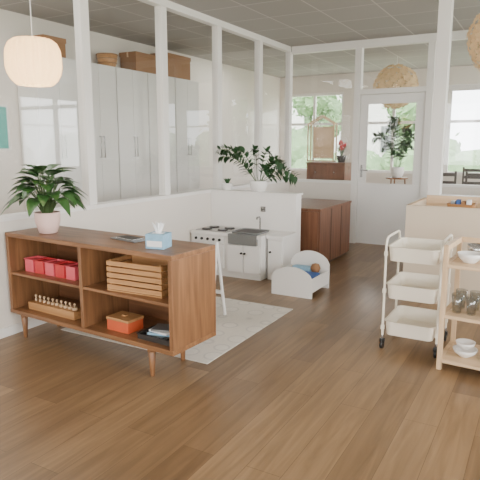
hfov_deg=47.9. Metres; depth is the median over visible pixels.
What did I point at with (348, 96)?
wall pier
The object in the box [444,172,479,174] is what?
trim
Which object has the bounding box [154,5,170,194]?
trim
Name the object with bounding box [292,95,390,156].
facade
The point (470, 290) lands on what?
drinking glass
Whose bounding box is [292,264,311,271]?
pillow
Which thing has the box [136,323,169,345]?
tray
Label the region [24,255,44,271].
toy box
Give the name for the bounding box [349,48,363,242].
trim
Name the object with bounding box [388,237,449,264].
tray
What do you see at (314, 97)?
trim
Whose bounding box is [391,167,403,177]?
pot
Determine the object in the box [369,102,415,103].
bead
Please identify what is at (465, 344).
bowl
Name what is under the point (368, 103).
bead
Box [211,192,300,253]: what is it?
wall
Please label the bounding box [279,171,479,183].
wall
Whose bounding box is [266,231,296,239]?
countertop
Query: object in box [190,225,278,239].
countertop
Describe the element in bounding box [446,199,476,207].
tray
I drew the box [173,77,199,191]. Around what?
storage cabinet
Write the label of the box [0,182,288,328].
wall
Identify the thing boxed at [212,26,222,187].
trim
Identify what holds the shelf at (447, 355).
on the floor
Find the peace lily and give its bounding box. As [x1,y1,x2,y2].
[1,164,87,233]
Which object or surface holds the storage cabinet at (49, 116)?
on the floor
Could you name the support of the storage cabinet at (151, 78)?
on the floor
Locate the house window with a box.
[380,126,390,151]
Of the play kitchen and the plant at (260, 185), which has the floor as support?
the play kitchen
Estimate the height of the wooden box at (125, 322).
0.098 m
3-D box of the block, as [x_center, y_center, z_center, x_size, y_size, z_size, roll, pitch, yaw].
[-1.324,0.471,3.874,0.500,0.106,0.090,6,12,32]
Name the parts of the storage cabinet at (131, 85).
door, door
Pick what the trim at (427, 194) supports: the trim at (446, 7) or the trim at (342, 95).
the trim at (446, 7)
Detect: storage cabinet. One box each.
[17,57,82,211]
[91,63,119,201]
[115,67,150,199]
[147,73,176,195]
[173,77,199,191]
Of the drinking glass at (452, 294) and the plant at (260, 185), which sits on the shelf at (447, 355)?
the drinking glass at (452, 294)
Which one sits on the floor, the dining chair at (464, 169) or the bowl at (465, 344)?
the dining chair at (464, 169)
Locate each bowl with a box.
[453,344,477,357]
[456,338,475,349]
[457,251,479,263]
[467,243,479,251]
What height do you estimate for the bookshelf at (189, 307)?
0.780 m
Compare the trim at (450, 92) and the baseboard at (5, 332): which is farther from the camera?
the trim at (450, 92)
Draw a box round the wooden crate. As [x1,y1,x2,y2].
[106,255,167,298]
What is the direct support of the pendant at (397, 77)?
hanging from the ceiling
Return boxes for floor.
[0,242,479,479]
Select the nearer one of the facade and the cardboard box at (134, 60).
the cardboard box at (134, 60)
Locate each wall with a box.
[0,9,279,214]
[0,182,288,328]
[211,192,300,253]
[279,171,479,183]
[280,65,479,94]
[289,182,479,199]
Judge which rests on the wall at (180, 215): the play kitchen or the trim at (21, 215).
the trim at (21, 215)
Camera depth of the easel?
4.34 m
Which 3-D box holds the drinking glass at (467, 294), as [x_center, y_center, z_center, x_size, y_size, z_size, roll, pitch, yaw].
[1.433,0.404,3.341,0.072,0.120,0.072,6,11,29]
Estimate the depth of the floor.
2.98 m
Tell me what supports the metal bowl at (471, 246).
on the shelf at (447, 355)
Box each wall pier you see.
[279,95,284,162]
[343,91,353,161]
[443,91,449,172]
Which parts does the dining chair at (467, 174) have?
post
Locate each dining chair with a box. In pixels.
[442,171,456,183]
[462,167,479,183]
[465,171,479,184]
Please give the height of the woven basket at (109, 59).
0.160 m
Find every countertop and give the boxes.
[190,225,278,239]
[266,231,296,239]
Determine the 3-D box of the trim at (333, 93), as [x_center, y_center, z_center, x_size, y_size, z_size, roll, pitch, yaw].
[1.563,-3.023,11.242,1.300,0.050,0.065,6,11,29]
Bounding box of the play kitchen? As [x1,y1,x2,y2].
[190,216,296,280]
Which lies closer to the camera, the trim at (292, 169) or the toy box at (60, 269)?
the toy box at (60, 269)
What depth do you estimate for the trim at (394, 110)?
10.59 m
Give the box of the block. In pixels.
[28,294,80,319]
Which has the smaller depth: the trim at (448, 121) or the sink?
the sink
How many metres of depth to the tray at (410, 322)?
3.89 m
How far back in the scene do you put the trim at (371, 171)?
10.76 m
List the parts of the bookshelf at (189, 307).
leg, shelf, shelf, leg, leg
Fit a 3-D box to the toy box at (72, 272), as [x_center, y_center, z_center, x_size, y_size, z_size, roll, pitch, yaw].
[-1.127,0.218,3.730,0.108,0.095,0.128,6,12,32]
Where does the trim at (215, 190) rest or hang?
on the wall at (283, 212)
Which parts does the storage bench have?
panel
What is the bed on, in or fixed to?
on the floor
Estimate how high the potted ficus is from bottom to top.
0.936 m
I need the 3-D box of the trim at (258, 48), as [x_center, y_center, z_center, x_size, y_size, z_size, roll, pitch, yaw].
[0.246,-1.690,7.226,0.080,1.840,0.090,6,11,29]
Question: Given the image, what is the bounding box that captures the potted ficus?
[371,116,415,177]
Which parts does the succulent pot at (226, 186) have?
pot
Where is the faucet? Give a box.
[256,216,260,228]
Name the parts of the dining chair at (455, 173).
post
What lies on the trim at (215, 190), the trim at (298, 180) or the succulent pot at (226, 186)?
the succulent pot at (226, 186)
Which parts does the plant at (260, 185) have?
pot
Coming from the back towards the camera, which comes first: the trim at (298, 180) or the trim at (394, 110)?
the trim at (394, 110)
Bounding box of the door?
[356,92,425,244]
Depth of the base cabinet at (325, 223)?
6.38 m
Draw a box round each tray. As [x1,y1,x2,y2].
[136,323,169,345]
[385,305,436,341]
[386,272,438,303]
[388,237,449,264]
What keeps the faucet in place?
on the play kitchen
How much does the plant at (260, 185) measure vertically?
0.529 m
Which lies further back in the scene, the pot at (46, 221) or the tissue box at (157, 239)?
the pot at (46, 221)
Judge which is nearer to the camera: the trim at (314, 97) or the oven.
the oven
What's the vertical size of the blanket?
0.060 m
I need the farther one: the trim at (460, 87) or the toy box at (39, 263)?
the trim at (460, 87)
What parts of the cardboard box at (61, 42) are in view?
lid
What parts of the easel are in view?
leg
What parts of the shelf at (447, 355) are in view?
post, rail, post, shelf, shelf, shelf, rail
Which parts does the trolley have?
frame, frame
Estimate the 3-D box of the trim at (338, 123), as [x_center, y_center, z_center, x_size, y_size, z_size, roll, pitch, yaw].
[1.563,-2.432,11.347,1.300,0.050,0.057,6,11,29]
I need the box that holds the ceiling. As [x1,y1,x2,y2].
[0,0,479,77]
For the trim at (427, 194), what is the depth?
5.41 m
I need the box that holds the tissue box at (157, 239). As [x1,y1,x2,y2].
[145,221,171,249]
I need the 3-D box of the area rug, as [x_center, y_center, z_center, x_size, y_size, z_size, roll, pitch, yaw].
[-0.460,0.642,4.402,1.340,0.006,1.360,6,11,29]
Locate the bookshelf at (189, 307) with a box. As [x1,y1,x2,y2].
[5,226,215,376]
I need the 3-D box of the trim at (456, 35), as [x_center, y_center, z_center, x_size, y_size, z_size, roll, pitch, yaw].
[3.594,-2.482,6.301,6.480,0.100,0.090,6,11,29]
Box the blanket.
[305,271,319,278]
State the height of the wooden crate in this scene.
0.200 m
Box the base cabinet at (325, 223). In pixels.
[300,198,351,261]
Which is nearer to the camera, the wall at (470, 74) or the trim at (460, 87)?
the trim at (460, 87)
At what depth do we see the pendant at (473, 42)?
3.76 m
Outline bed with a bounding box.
[271,250,329,298]
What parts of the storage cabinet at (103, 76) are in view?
door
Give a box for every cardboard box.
[33,34,65,57]
[119,51,155,73]
[151,52,190,79]
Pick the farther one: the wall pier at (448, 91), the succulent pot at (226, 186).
the wall pier at (448, 91)
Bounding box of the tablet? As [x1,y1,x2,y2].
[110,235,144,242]
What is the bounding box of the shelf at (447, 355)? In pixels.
[436,236,479,370]
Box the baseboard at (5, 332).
[0,319,46,338]
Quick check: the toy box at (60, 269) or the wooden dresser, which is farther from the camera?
the wooden dresser
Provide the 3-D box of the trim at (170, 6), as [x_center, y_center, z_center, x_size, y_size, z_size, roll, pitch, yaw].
[-1.906,-1.970,3.314,0.090,0.070,10.600,6,11,29]
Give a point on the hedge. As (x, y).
(330, 106)
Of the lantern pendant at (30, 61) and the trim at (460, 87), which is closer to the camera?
the lantern pendant at (30, 61)
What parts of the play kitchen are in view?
control panel, hob plate, door, door, door, panel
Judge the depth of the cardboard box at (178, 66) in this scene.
7.88 m
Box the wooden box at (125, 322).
[106,311,143,333]
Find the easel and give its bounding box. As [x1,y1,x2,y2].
[215,241,225,314]
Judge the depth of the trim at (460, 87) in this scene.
6.79 m
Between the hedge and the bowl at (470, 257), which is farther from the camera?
the hedge
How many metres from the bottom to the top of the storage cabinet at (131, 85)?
2.360 m
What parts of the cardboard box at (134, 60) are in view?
lid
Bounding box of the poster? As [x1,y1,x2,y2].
[0,105,9,149]
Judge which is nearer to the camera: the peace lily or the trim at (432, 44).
the peace lily
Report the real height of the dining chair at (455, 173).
1.020 m
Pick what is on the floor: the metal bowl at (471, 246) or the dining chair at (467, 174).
the dining chair at (467, 174)
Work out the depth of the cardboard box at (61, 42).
5.97 m
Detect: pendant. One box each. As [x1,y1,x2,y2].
[4,0,61,86]
[373,56,418,109]
[465,13,479,71]
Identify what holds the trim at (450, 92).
attached to the wall at (470, 74)
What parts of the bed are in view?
rail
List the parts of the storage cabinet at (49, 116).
door, door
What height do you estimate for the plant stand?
0.891 m
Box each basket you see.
[96,53,117,66]
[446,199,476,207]
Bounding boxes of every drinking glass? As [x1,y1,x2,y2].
[452,294,463,312]
[456,288,467,307]
[466,294,478,314]
[470,290,479,310]
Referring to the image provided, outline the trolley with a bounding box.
[379,230,452,357]
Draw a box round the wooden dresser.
[306,162,351,180]
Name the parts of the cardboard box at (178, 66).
lid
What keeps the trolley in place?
on the floor
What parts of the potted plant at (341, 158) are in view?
pot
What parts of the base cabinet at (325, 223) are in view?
door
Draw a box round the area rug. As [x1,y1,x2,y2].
[61,297,292,363]
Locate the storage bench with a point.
(430, 217)
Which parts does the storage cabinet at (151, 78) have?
door, door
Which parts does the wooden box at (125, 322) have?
lid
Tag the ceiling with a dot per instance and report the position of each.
(292, 23)
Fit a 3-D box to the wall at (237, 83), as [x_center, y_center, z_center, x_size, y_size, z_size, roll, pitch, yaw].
[-2.588,-1.032,5.855,0.120,2.800,13.800,6,11,29]
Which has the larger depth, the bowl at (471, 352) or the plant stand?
the plant stand
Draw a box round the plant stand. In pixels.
[386,177,407,183]
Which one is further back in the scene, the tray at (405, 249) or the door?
the door
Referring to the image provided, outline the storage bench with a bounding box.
[403,195,479,303]
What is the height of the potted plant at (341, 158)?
0.385 m
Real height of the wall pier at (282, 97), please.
1.600 m
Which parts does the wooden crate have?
panel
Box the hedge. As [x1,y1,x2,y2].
[291,95,479,171]
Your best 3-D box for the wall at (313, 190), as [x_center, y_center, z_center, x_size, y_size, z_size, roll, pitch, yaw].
[3.590,-0.195,6.706,6.488,0.855,0.090,6,11,29]
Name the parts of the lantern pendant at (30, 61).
cord, lamp shade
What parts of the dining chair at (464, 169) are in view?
post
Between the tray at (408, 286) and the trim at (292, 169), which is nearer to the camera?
the tray at (408, 286)
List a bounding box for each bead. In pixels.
[365,103,368,182]
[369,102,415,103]
[412,102,416,184]
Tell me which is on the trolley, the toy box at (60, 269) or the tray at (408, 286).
the tray at (408, 286)
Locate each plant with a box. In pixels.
[215,144,298,191]
[334,140,346,162]
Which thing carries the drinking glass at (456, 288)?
on the shelf at (447, 355)
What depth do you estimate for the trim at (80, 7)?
4.51 m
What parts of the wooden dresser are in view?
drawer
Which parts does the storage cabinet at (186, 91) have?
door, door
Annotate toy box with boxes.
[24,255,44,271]
[33,257,55,273]
[44,259,66,275]
[54,261,76,278]
[64,262,78,280]
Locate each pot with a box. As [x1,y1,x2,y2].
[34,210,60,233]
[222,178,232,189]
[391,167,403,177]
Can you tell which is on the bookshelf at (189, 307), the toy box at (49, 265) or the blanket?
the toy box at (49, 265)
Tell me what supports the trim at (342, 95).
attached to the wall at (470, 74)
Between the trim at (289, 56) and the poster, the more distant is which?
the trim at (289, 56)
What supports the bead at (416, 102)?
attached to the door
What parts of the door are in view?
stile, upper rail, stile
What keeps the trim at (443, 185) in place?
on the wall at (313, 190)
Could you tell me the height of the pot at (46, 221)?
0.150 m
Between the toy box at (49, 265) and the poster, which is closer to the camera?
the toy box at (49, 265)
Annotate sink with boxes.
[228,228,269,245]
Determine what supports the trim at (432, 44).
attached to the wall at (313, 190)
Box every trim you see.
[0,179,288,221]
[73,0,96,204]
[138,0,290,51]
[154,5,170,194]
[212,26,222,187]
[212,189,302,195]
[254,41,262,179]
[284,52,292,176]
[291,168,306,170]
[292,29,472,54]
[292,92,343,96]
[292,122,342,125]
[297,179,350,183]
[312,96,316,159]
[341,95,343,140]
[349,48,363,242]
[360,86,425,94]
[366,170,413,173]
[368,121,414,124]
[390,108,395,169]
[420,41,436,198]
[427,0,453,194]
[427,184,479,187]
[427,194,479,196]
[433,83,479,90]
[444,91,452,171]
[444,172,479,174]
[447,120,479,122]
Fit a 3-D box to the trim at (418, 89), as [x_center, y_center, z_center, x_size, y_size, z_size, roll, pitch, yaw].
[2.060,-2.006,7.262,0.870,0.070,0.095,6,11,29]
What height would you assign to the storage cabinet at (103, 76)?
2.360 m
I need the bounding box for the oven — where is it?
[193,241,223,267]

